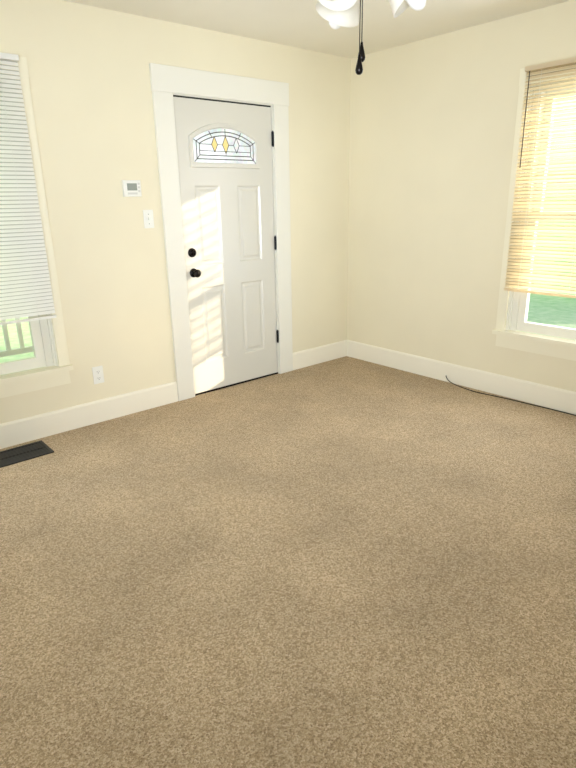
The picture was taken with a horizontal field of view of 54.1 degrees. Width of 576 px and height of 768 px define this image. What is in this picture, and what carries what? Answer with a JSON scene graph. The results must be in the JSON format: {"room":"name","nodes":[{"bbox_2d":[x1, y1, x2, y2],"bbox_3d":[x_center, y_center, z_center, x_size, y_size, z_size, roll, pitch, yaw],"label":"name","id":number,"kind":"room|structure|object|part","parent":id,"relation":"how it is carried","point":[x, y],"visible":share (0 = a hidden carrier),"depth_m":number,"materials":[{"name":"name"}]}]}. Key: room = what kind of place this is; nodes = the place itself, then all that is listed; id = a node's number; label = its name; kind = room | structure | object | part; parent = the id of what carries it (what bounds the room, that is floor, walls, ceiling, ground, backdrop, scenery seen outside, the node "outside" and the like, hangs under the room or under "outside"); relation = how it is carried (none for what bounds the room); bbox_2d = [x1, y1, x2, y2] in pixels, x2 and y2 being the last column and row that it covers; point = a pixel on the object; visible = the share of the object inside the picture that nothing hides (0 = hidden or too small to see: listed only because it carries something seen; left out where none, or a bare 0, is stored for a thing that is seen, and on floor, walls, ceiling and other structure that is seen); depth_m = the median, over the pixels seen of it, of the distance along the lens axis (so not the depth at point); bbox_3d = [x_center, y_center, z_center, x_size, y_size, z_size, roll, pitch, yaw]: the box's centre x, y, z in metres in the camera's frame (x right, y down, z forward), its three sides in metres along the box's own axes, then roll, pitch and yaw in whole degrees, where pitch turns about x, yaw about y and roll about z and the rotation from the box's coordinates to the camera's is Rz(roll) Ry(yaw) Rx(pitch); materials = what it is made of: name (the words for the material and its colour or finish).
{"room":"empty living room","nodes":[
{"label":"empty living room","id":0,"kind":"room"},
{"bbox_2d":[0,381,177,448],"bbox_3d":[-2.096,0.422,3.055,3.408,0.150,0.015,-16,23,-38],"label":"baseboard","id":1,"kind":"structure","parent":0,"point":[22,430],"depth_m":3.67,"materials":[{"name":"beige wood"}]},
{"bbox_2d":[0,0,350,423],"bbox_3d":[-1.558,-0.862,3.266,5.360,2.440,0.160,-16,23,-38],"label":"wall","id":2,"kind":"structure","parent":0,"point":[90,84],"depth_m":3.59,"materials":[{"name":"paint"}]},
{"bbox_2d":[0,56,70,397],"bbox_3d":[-1.796,-0.783,3.038,0.983,1.821,0.214,-16,23,-38],"label":"window","id":3,"kind":"structure","parent":2,"relation":"in","point":[18,296],"depth_m":3.19,"materials":[{"name":"white"}]},
{"bbox_2d":[0,52,18,61],"bbox_3d":[-1.752,-1.614,2.693,0.879,0.027,0.036,-16,23,-38],"label":"blind headrail","id":4,"kind":"object","parent":3,"relation":"attached to","point":[9,57],"visible":1,"depth_m":2.93,"materials":[{"name":"white plastic"}]},
{"bbox_2d":[0,77,37,311],"bbox_3d":[-1.476,-1.030,3.102,0.002,1.347,0.002,-16,23,-38],"label":"blind cord","id":5,"kind":"object","parent":4,"relation":"hanging from","point":[18,191],"visible":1,"depth_m":3.08,"materials":[{"name":"white fabric"}]},
{"bbox_3d":[-1.789,-0.435,3.153,0.621,0.712,0.004,-16,23,-38],"label":"sash glass","id":6,"kind":"part","parent":3,"relation":"part of","materials":[{"name":"clear glass"}]},
{"bbox_3d":[-1.789,-0.423,3.157,0.725,0.817,0.035,-16,23,-38],"label":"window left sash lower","id":7,"kind":"part","parent":3,"relation":"part of","materials":[{"name":"white wood"}]},
{"bbox_3d":[-1.725,-0.313,3.117,0.875,0.016,0.024,-16,23,-38],"label":"left window blind bottom rail","id":8,"kind":"part","parent":3,"relation":"part of","materials":[{"name":"white plastic"}]},
{"bbox_2d":[0,364,73,384],"bbox_3d":[-1.740,-0.005,3.244,0.989,0.028,0.087,-16,23,-38],"label":"sill","id":9,"kind":"structure","parent":2,"relation":"attached to","point":[24,375],"depth_m":3.39,"materials":[{"name":"beige wood"}]},
{"bbox_2d":[92,366,103,383],"bbox_3d":[-1.238,-0.059,3.687,0.070,0.115,0.009,-16,23,-38],"label":"electrical outlet plate","id":10,"kind":"object","parent":2,"relation":"attached to","point":[98,375],"visible":1,"depth_m":3.68,"materials":[{"name":"white plastic"}]},
{"bbox_2d":[122,180,141,196],"bbox_3d":[-0.981,-1.228,3.545,0.118,0.098,0.028,-16,23,-38],"label":"thermostat","id":11,"kind":"object","parent":2,"relation":"attached to","point":[131,188],"visible":0.98,"depth_m":3.53,"materials":[{"name":"white plastic"}]},
{"bbox_2d":[143,210,153,227],"bbox_3d":[-0.903,-1.072,3.671,0.070,0.115,0.017,-16,23,-38],"label":"switch plate","id":12,"kind":"object","parent":2,"relation":"attached to","point":[148,218],"visible":1,"depth_m":3.67,"materials":[{"name":"white plastic"}]},
{"bbox_2d":[149,63,292,400],"bbox_3d":[-0.455,-1.055,4.188,1.116,2.193,0.183,-16,23,-38],"label":"door frame","id":13,"kind":"structure","parent":2,"relation":"attached to","point":[167,82],"depth_m":3.94,"materials":[{"name":"white wood"}]},
{"bbox_2d":[173,95,278,393],"bbox_3d":[-0.402,-0.970,4.157,0.820,2.021,0.112,-16,23,-38],"label":"door leaf","id":14,"kind":"structure","parent":2,"relation":"in","point":[224,151],"depth_m":4.12,"materials":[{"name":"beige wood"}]},
{"bbox_3d":[-0.645,-0.777,3.966,0.064,0.064,0.068,-16,23,-38],"label":"knob","id":15,"kind":"part","parent":14,"relation":"part of","materials":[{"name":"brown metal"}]},
{"label":"lite glass","id":16,"kind":"part","parent":14,"relation":"part of","materials":[{"name":"clear glass"}]},
{"bbox_3d":[-0.433,-1.655,3.926,0.590,0.289,0.011,-16,23,-38],"label":"lite frame","id":17,"kind":"part","parent":14,"relation":"part of","materials":[{"name":"beige glass"}]},
{"bbox_2d":[195,372,277,395],"bbox_3d":[-0.443,-0.022,4.536,0.816,0.012,0.158,-16,23,-38],"label":"door threshold sill","id":18,"kind":"structure","parent":2,"relation":"attached to","point":[235,384],"depth_m":4.46,"materials":[{"name":"brown metal"}]},
{"bbox_2d":[0,356,575,767],"bbox_3d":[0.148,0.891,1.921,5.520,0.120,5.120,-16,23,-38],"label":"floor","id":19,"kind":"structure","parent":0,"point":[346,562],"depth_m":2.15,"materials":[{"name":"beige carpet"}]},
{"bbox_2d":[0,440,53,467],"bbox_3d":[-1.578,0.412,3.287,0.353,0.006,0.220,-16,23,-38],"label":"floor vent","id":20,"kind":"object","parent":19,"relation":"in","point":[15,455],"visible":1,"depth_m":3.31,"materials":[{"name":"black metal"}]},
{"bbox_2d":[446,376,575,415],"bbox_3d":[1.711,0.132,3.872,0.068,0.050,1.518,-16,23,-38],"label":"power cord","id":21,"kind":"object","parent":19,"relation":"on","point":[511,399],"visible":1,"depth_m":4.00,"materials":[{"name":"black plastic"}]},
{"bbox_2d":[64,0,570,57],"bbox_3d":[0.100,-1.541,1.125,5.520,0.120,5.120,-16,23,-38],"label":"ceiling","id":22,"kind":"structure","parent":0,"point":[302,24],"depth_m":3.47,"materials":[{"name":"paint"}]},
{"bbox_2d":[316,0,425,74],"bbox_3d":[0.174,-1.211,1.492,1.272,0.738,1.234,-16,23,-38],"label":"fan","id":23,"kind":"object","parent":22,"relation":"hanging from","point":[337,14],"visible":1,"depth_m":1.53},
{"bbox_2d":[293,340,346,369],"bbox_3d":[0.286,-0.260,4.999,0.663,0.150,0.015,-16,23,-38],"label":"baseboard","id":24,"kind":"structure","parent":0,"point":[316,355],"depth_m":4.98,"materials":[{"name":"beige wood"}]},
{"bbox_2d":[347,0,575,391],"bbox_3d":[2.151,-0.906,3.177,0.160,2.440,5.120,-16,23,-38],"label":"wall","id":25,"kind":"structure","parent":0,"point":[432,125],"depth_m":4.15,"materials":[{"name":"paint"}]},
{"bbox_2d":[347,340,575,414],"bbox_3d":[2.107,0.201,3.478,0.015,0.150,4.800,-16,23,-38],"label":"baseboard","id":26,"kind":"structure","parent":25,"relation":"attached to","point":[559,399],"depth_m":4.27,"materials":[{"name":"beige wood"}]},
{"bbox_2d":[492,329,575,347],"bbox_3d":[1.806,-0.270,3.680,0.087,0.028,0.989,-16,23,-38],"label":"sill","id":27,"kind":"structure","parent":25,"relation":"attached to","point":[542,338],"depth_m":3.79,"materials":[{"name":"beige wood"}]},
{"bbox_2d":[495,64,575,360],"bbox_3d":[1.838,-1.024,3.475,0.214,1.771,0.983,-16,23,-38],"label":"window","id":28,"kind":"structure","parent":25,"relation":"in","point":[516,253],"depth_m":3.59,"materials":[{"name":"white plastic"}]},
{"bbox_3d":[1.775,-0.555,3.564,0.024,0.016,0.875,-16,23,-38],"label":"right window blind bottom rail","id":29,"kind":"part","parent":28,"relation":"part of","materials":[{"name":"white plastic"}]},
{"bbox_3d":[1.845,-0.676,3.590,0.035,0.792,0.725,-16,23,-38],"label":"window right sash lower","id":30,"kind":"part","parent":28,"relation":"part of","materials":[{"name":"white wood"}]},
{"bbox_2d":[525,57,575,71],"bbox_3d":[1.751,-1.832,3.147,0.036,0.027,0.879,-16,23,-38],"label":"blind headrail","id":31,"kind":"object","parent":28,"relation":"attached to","point":[553,64],"visible":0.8,"depth_m":3.34,"materials":[{"name":"beige"}]},
{"bbox_2d":[519,71,529,167],"bbox_3d":[1.474,-1.640,3.516,0.006,0.550,0.006,-16,23,-38],"label":"blind wand","id":32,"kind":"object","parent":31,"relation":"hanging from","point":[524,118],"visible":0.96,"depth_m":3.51,"materials":[{"name":"black"}]},
{"bbox_2d":[518,71,542,286],"bbox_3d":[1.534,-1.262,3.589,0.002,1.322,0.002,-16,23,-38],"label":"blind cord","id":33,"kind":"object","parent":31,"relation":"hanging from","point":[531,183],"depth_m":3.55,"materials":[{"name":"beige fabric"}]},
{"bbox_3d":[1.845,-0.688,3.586,0.004,0.687,0.621,-16,23,-38],"label":"sash glass","id":34,"kind":"part","parent":28,"relation":"part of","materials":[{"name":"clear glass"}]},
{"bbox_3d":[1.867,-1.390,3.389,0.035,0.759,0.725,-16,23,-38],"label":"window right sash upper","id":35,"kind":"part","parent":28,"relation":"part of","materials":[{"name":"white wood"}]},
{"bbox_3d":[1.867,-1.390,3.389,0.004,0.679,0.621,-16,23,-38],"label":"sash glass","id":36,"kind":"part","parent":28,"relation":"part of","materials":[{"name":"clear glass"}]},
{"label":"outside","id":37,"kind":"structure","parent":0,"visible":0},
{"bbox_2d":[0,290,575,362],"bbox_3d":[0.559,0.447,5.474,80.000,0.100,80.000,-16,23,-38],"label":"lawn","id":38,"kind":"structure","parent":37,"point":[539,306],"depth_m":10.15,"materials":[{"name":"green plant"}]},
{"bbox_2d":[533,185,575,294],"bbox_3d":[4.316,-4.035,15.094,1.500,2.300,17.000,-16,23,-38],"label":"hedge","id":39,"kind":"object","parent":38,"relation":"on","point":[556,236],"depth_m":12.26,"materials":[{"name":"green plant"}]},
{"bbox_3d":[-1.962,0.069,4.786,7.500,0.140,2.130,-16,23,-38],"label":"porch deck","id":40,"kind":"object","parent":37,"visible":0},
{"bbox_2d":[0,318,32,356],"bbox_3d":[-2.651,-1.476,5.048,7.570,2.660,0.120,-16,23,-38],"label":"porch railing","id":41,"kind":"object","parent":40,"relation":"on","point":[21,349],"depth_m":5.39,"materials":[{"name":"white wood"}]}
]}

